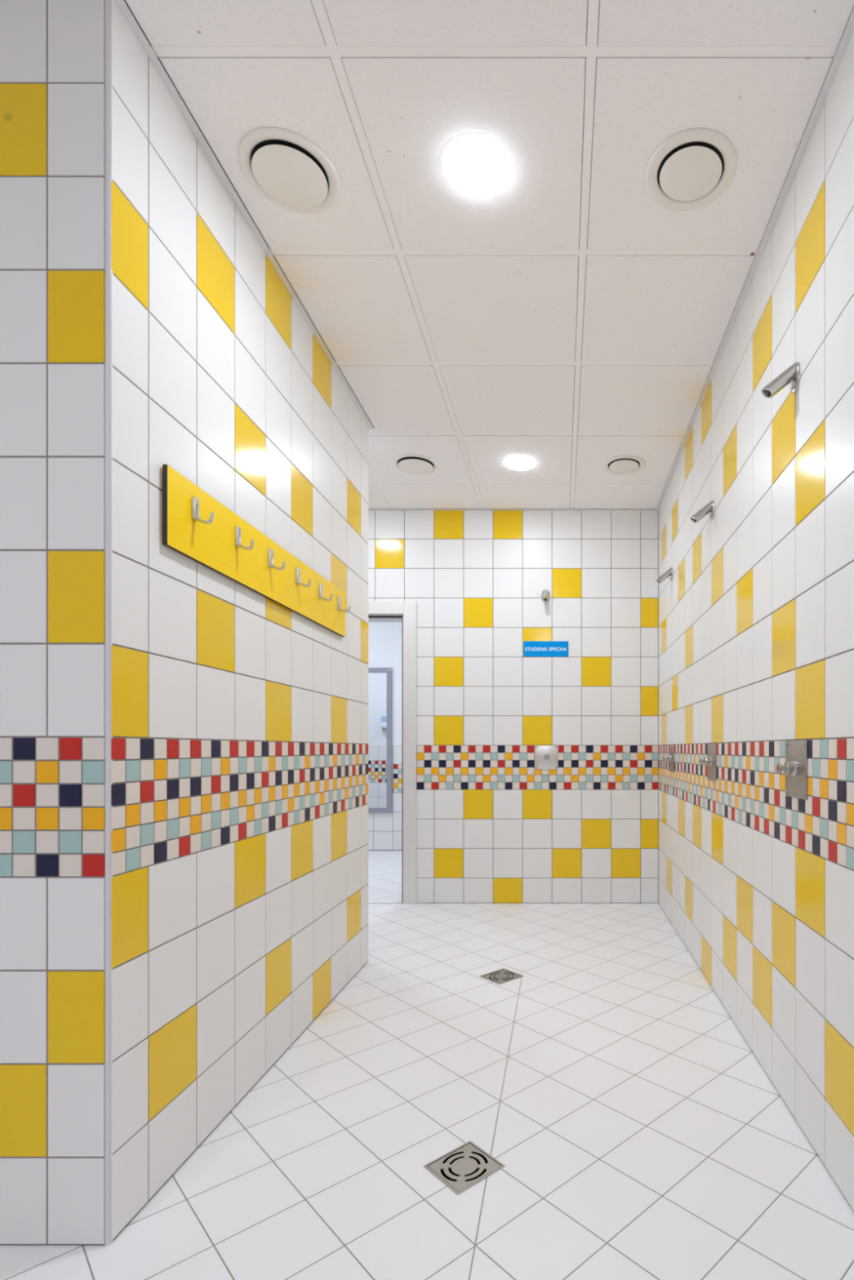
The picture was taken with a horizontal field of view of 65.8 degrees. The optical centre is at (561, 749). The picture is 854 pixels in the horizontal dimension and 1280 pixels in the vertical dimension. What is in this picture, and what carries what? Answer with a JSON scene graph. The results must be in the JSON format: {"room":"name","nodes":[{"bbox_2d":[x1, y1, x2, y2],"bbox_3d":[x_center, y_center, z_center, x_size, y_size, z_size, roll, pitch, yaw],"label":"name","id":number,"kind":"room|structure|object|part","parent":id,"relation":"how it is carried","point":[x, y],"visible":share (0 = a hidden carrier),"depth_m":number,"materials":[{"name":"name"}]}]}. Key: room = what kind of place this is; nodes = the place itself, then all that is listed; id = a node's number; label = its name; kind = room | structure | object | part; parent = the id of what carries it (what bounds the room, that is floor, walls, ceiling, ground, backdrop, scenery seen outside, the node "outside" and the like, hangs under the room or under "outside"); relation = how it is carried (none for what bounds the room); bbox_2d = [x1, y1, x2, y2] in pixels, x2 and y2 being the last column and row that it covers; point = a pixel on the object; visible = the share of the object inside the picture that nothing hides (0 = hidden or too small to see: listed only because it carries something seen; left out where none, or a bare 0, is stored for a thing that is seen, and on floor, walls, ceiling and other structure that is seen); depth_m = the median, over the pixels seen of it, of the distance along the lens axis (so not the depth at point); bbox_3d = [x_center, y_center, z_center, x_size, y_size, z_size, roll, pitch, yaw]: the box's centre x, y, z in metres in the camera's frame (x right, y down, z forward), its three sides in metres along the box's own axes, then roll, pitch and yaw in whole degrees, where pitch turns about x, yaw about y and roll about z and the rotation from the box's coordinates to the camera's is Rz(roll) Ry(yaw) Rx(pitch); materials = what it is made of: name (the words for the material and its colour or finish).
{"room":"communal shower room","nodes":[
{"label":"communal shower room","id":0,"kind":"room"},
{"bbox_2d":[0,0,368,1244],"bbox_3d":[-1.783,-0.282,2.290,1.634,2.730,1.842,0,0,0],"label":"wall","id":1,"kind":"structure","parent":0,"point":[239,741],"depth_m":1.49,"materials":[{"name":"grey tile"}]},
{"bbox_2d":[162,464,351,637],"bbox_3d":[-0.930,-0.590,2.180,0.063,0.194,1.274,0,0,0],"label":"hook rail","id":2,"kind":"object","parent":1,"relation":"attached to","point":[196,526],"visible":1,"depth_m":1.89,"materials":[{"name":"yellow wood"}]},
{"bbox_2d":[114,0,853,511],"bbox_3d":[-0.971,-1.629,1.171,3.258,0.022,6.341,0,0,0],"label":"trim","id":3,"kind":"structure","parent":1,"relation":"attached to","point":[122,5],"depth_m":1.91,"materials":[{"name":"white metal"}]},
{"bbox_2d":[368,622,401,850],"bbox_3d":[-1.596,-0.282,6.745,4.808,2.730,0.150,0,0,0],"label":"wall","id":4,"kind":"structure","parent":0,"point":[384,638],"depth_m":6.67,"materials":[{"name":"grey tile"}]},
{"bbox_2d":[368,667,391,813],"bbox_3d":[-2.111,-0.092,6.656,0.697,1.508,0.028,0,0,0],"label":"wall mirror","id":5,"kind":"object","parent":4,"relation":"attached to","point":[380,679],"visible":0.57,"depth_m":6.66,"materials":[{"name":"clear mirror"}]},
{"bbox_2d":[0,850,853,1279],"bbox_3d":[-1.671,1.134,2.335,4.858,0.178,8.870,0,0,0],"label":"floor","id":6,"kind":"structure","parent":0,"point":[637,1132],"depth_m":1.75,"materials":[{"name":"tile"}]},
{"bbox_2d":[423,1141,505,1195],"bbox_3d":[-0.247,1.099,1.630,0.147,0.076,0.147,0,0,-45],"label":"floor drain","id":7,"kind":"object","parent":6,"relation":"in","point":[467,1165],"visible":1,"depth_m":1.63,"materials":[{"name":"silver metal"}]},
{"bbox_2d":[479,968,523,984],"bbox_3d":[-0.280,1.099,2.994,0.147,0.076,0.147,0,0,-45],"label":"floor drain","id":8,"kind":"object","parent":6,"relation":"in","point":[500,976],"visible":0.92,"depth_m":3.00,"materials":[{"name":"silver metal"}]},
{"bbox_2d":[124,0,853,508],"bbox_3d":[-0.996,-1.662,1.171,3.408,0.080,6.541,0,0,0],"label":"ceiling","id":9,"kind":"structure","parent":0,"point":[411,110],"depth_m":1.91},
{"bbox_2d":[237,127,340,213],"bbox_3d":[-0.762,-1.613,1.800,0.264,0.017,0.264,0,0,0],"label":"ceiling vent","id":10,"kind":"object","parent":9,"relation":"in","point":[287,169],"visible":1,"depth_m":1.78,"materials":[{"name":"white plastic"}]},
{"bbox_3d":[-0.762,-1.610,1.800,0.198,0.011,0.198,0,0,0],"label":"plate","id":11,"kind":"part","parent":10,"relation":"part of","materials":[{"name":"white metal"}]},
{"bbox_2d":[392,453,438,475],"bbox_3d":[-0.828,-1.612,3.640,0.256,0.018,0.256,0,0,0],"label":"ceiling vent","id":12,"kind":"object","parent":9,"relation":"in","point":[412,464],"visible":1,"depth_m":3.61,"materials":[{"name":"white plastic"}]},
{"bbox_3d":[-0.828,-1.609,3.640,0.196,0.011,0.196,0,0,0],"label":"plate","id":13,"kind":"part","parent":12,"relation":"part of","materials":[{"name":"white metal"}]},
{"bbox_2d":[444,136,511,197],"bbox_3d":[-0.233,-1.617,1.786,0.187,0.009,0.187,0,0,0],"label":"recessed light","id":14,"kind":"object","parent":9,"relation":"in","point":[477,166],"visible":1,"depth_m":1.77,"materials":[{"name":"white plastic"}]},
{"bbox_2d":[143,0,843,509],"bbox_3d":[-0.971,-1.638,1.171,3.258,0.029,6.341,0,0,0],"label":"ceiling grid","id":15,"kind":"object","parent":9,"relation":"attached to","point":[591,51],"depth_m":1.75,"materials":[{"name":"white metal"}]},
{"bbox_2d":[503,454,536,470],"bbox_3d":[-0.233,-1.617,3.620,0.187,0.009,0.187,0,0,0],"label":"recessed light","id":16,"kind":"object","parent":9,"relation":"in","point":[518,462],"visible":1,"depth_m":3.60,"materials":[{"name":"white plastic"}]},
{"bbox_2d":[602,454,645,475],"bbox_3d":[0.357,-1.615,3.650,0.244,0.012,0.244,0,0,0],"label":"ceiling vent","id":17,"kind":"object","parent":9,"relation":"in","point":[625,464],"visible":1,"depth_m":3.63,"materials":[{"name":"white plastic"}]},
{"bbox_3d":[0.357,-1.615,3.650,0.168,0.011,0.168,0,0,0],"label":"plate","id":18,"kind":"part","parent":17,"relation":"part of","materials":[{"name":"white metal"}]},
{"bbox_2d":[644,128,737,211],"bbox_3d":[0.362,-1.616,1.797,0.252,0.011,0.252,0,0,0],"label":"ceiling vent","id":19,"kind":"object","parent":9,"relation":"in","point":[691,169],"visible":1,"depth_m":1.78,"materials":[{"name":"white plastic"}]},
{"bbox_3d":[0.362,-1.616,1.797,0.172,0.011,0.172,0,0,0],"label":"plate","id":20,"kind":"part","parent":19,"relation":"part of","materials":[{"name":"white metal"}]},
{"bbox_2d":[368,508,658,903],"bbox_3d":[-1.669,-0.282,4.456,4.661,2.730,0.230,0,0,0],"label":"wall","id":21,"kind":"structure","parent":0,"point":[493,827],"depth_m":4.34,"materials":[{"name":"grey tile"}]},
{"bbox_2d":[368,600,416,903],"bbox_3d":[-1.466,0.029,4.456,0.968,2.059,0.262,0,0,0],"label":"door frame","id":22,"kind":"structure","parent":21,"relation":"in","point":[403,611],"depth_m":4.33,"materials":[{"name":"silver metal"}]},
{"bbox_2d":[541,589,549,601],"bbox_3d":[-0.107,-1.034,4.292,0.057,0.095,0.098,0,0,0],"label":"shower","id":23,"kind":"object","parent":21,"relation":"attached to","point":[545,593],"visible":1,"depth_m":4.31,"materials":[{"name":"silver metal"}]},
{"bbox_2d":[523,640,568,656],"bbox_3d":[-0.105,-0.680,4.338,0.305,0.104,0.005,0,0,0],"label":"wall sign","id":24,"kind":"object","parent":21,"relation":"attached to","point":[531,648],"visible":1,"depth_m":4.34,"materials":[{"name":"blue plastic"}]},
{"bbox_2d":[534,745,558,768],"bbox_3d":[-0.102,0.056,4.314,0.158,0.160,0.053,0,0,0],"label":"shower valve","id":25,"kind":"object","parent":21,"relation":"attached to","point":[546,757],"visible":1,"depth_m":4.34,"materials":[{"name":"silver metal"}]},
{"bbox_2d":[658,31,853,1212],"bbox_3d":[0.733,-0.282,1.210,0.150,2.730,6.721,0,0,0],"label":"wall","id":26,"kind":"structure","parent":0,"point":[756,612],"depth_m":1.96,"materials":[{"name":"grey tile"}]},
{"bbox_2d":[655,567,672,583],"bbox_3d":[0.609,-1.034,3.805,0.098,0.095,0.057,0,0,0],"label":"shower","id":27,"kind":"object","parent":26,"relation":"attached to","point":[668,573],"visible":1,"depth_m":3.79,"materials":[{"name":"silver metal"}]},
{"bbox_2d":[662,745,674,772],"bbox_3d":[0.631,0.056,3.805,0.054,0.160,0.158,0,0,0],"label":"shower valve","id":28,"kind":"object","parent":26,"relation":"attached to","point":[671,757],"visible":1,"depth_m":3.79,"materials":[{"name":"silver metal"}]},
{"bbox_3d":[0.656,0.056,3.805,0.004,0.160,0.158,0,0,0],"label":"plate","id":29,"kind":"part","parent":28,"relation":"part of","materials":[{"name":"silver metal"}]},
{"bbox_2d":[689,500,714,522],"bbox_3d":[0.609,-1.034,2.785,0.098,0.095,0.057,0,0,0],"label":"shower","id":30,"kind":"object","parent":26,"relation":"attached to","point":[709,507],"visible":1,"depth_m":2.77,"materials":[{"name":"silver metal"}]},
{"bbox_2d":[699,743,716,781],"bbox_3d":[0.631,0.056,2.790,0.054,0.160,0.158,0,0,0],"label":"shower valve","id":31,"kind":"object","parent":26,"relation":"attached to","point":[710,761],"visible":1,"depth_m":2.77,"materials":[{"name":"silver metal"}]},
{"bbox_3d":[0.656,0.056,2.790,0.004,0.160,0.158,0,0,0],"label":"plate","id":32,"kind":"part","parent":31,"relation":"part of","materials":[{"name":"silver metal"}]},
{"bbox_2d":[760,361,799,398],"bbox_3d":[0.609,-1.034,1.792,0.098,0.095,0.057,0,0,0],"label":"shower","id":33,"kind":"object","parent":26,"relation":"attached to","point":[791,375],"visible":1,"depth_m":1.78,"materials":[{"name":"silver metal"}]},
{"bbox_2d":[764,390,770,396],"bbox_3d":[0.577,-0.998,1.792,0.017,0.020,0.021,0,0,0],"label":"outlet","id":34,"kind":"object","parent":33,"relation":"attached to","point":[766,393],"depth_m":1.79,"materials":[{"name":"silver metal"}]},
{"bbox_2d":[776,740,807,799],"bbox_3d":[0.631,0.056,1.790,0.054,0.160,0.158,0,0,0],"label":"shower valve","id":35,"kind":"object","parent":26,"relation":"attached to","point":[794,767],"visible":1,"depth_m":1.77,"materials":[{"name":"silver metal"}]}
]}

